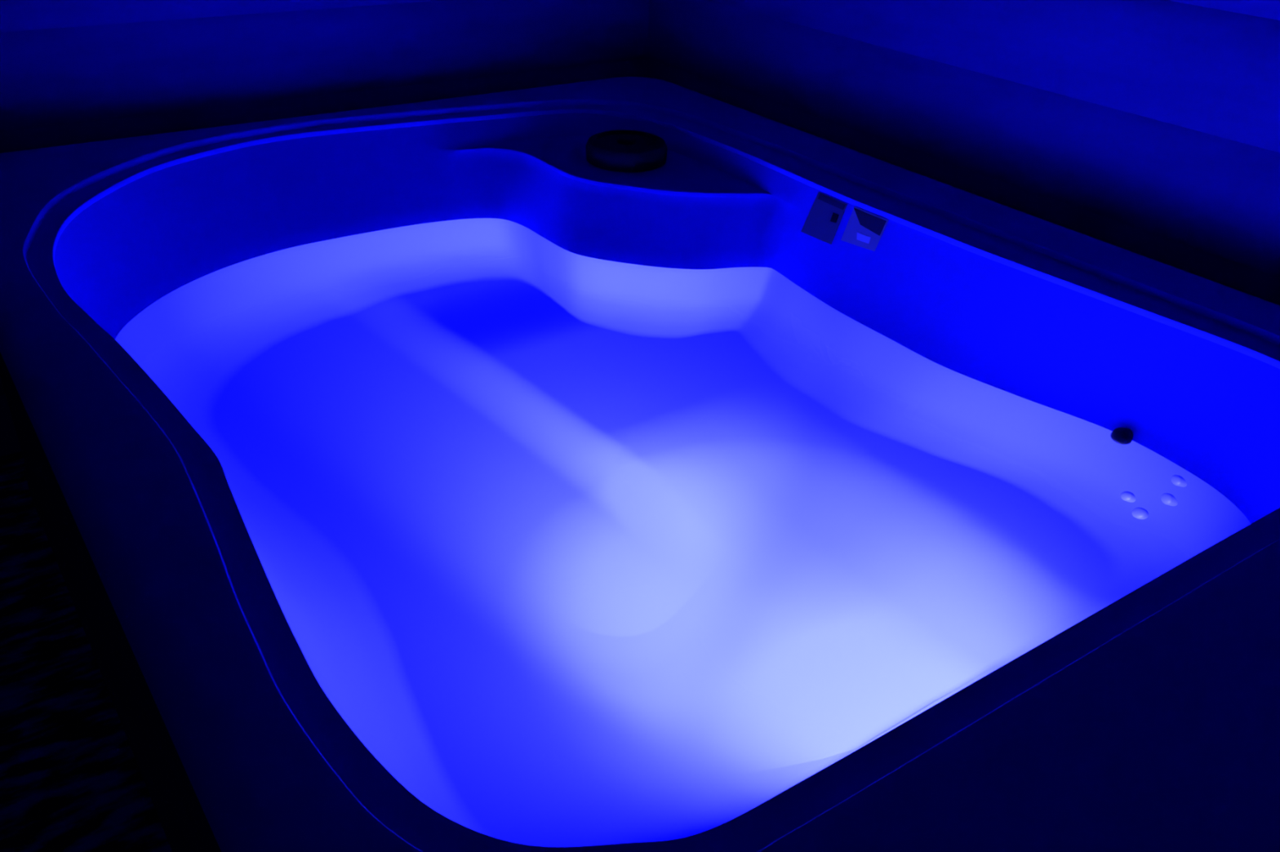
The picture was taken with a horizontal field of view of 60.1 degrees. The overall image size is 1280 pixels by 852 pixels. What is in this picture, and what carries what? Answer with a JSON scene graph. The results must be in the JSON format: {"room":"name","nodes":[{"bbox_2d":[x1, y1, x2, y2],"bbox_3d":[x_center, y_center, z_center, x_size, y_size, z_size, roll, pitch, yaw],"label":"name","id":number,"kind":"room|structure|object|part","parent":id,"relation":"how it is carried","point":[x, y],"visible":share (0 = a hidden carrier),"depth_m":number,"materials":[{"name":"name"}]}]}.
{"room":"hot tub room","nodes":[
{"label":"hot tub room","id":0,"kind":"room"},
{"bbox_2d":[0,452,172,851],"bbox_3d":[-0.474,1.150,1.546,4.800,0.080,5.100,-18,36,-31],"label":"floor","id":1,"kind":"structure","parent":0,"point":[71,779],"depth_m":2.31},
{"bbox_2d":[0,76,1279,851],"bbox_3d":[0.017,0.135,2.344,2.137,0.903,3.085,-18,36,-31],"label":"hot tub","id":2,"kind":"object","parent":1,"relation":"on","point":[1150,722],"depth_m":2.04,"materials":[{"name":"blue plastic"}]},
{"bbox_2d":[474,135,768,197],"bbox_3d":[-0.030,-0.729,3.124,0.857,0.031,0.396,22,36,30],"label":"corner shelf","id":3,"kind":"object","parent":2,"relation":"attached to","point":[561,162],"depth_m":3.06,"materials":[{"name":"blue plastic"}]},
{"bbox_3d":[-0.038,-0.780,3.113,0.230,0.067,0.230,-18,36,-31],"label":"filter cap","id":4,"kind":"part","parent":2,"relation":"part of","materials":[{"name":"black plastic"}]},
{"bbox_3d":[-0.037,-0.802,3.100,0.056,0.017,0.056,-18,36,-31],"label":"cap knob","id":5,"kind":"part","parent":2,"relation":"part of","materials":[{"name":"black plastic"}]},
{"bbox_2d":[115,217,1250,847],"bbox_3d":[-0.105,0.184,2.442,1.631,0.590,2.187,-18,36,-31],"label":"water","id":6,"kind":"object","parent":2,"relation":"in","point":[581,551],"visible":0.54,"depth_m":1.93,"materials":[{"name":"blue liquid"}]},
{"bbox_2d":[853,208,885,235],"bbox_3d":[0.549,-0.494,2.672,0.019,0.033,0.108,-18,36,-31],"label":"skimmer","id":7,"kind":"object","parent":2,"relation":"on","point":[867,221],"depth_m":2.67,"materials":[{"name":"grey plastic"}]},
{"bbox_2d":[1110,427,1133,444],"bbox_3d":[0.967,0.021,2.212,0.047,0.042,0.042,-18,36,-31],"label":"plug","id":8,"kind":"object","parent":2,"relation":"attached to","point":[1122,435],"visible":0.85,"depth_m":2.19,"materials":[{"name":"black plastic"}]},
{"bbox_2d":[0,0,649,457],"bbox_3d":[-1.834,-1.040,2.530,4.530,2.600,0.116,-18,36,-31],"label":"wall","id":9,"kind":"structure","parent":0,"point":[72,72],"depth_m":3.11,"materials":[{"name":"paint"}]},
{"bbox_2d":[646,0,1279,305],"bbox_3d":[1.460,-0.586,2.003,0.116,2.600,4.820,-18,36,-31],"label":"wall","id":10,"kind":"structure","parent":0,"point":[1150,129],"depth_m":2.61,"materials":[{"name":"paint"}]}
]}

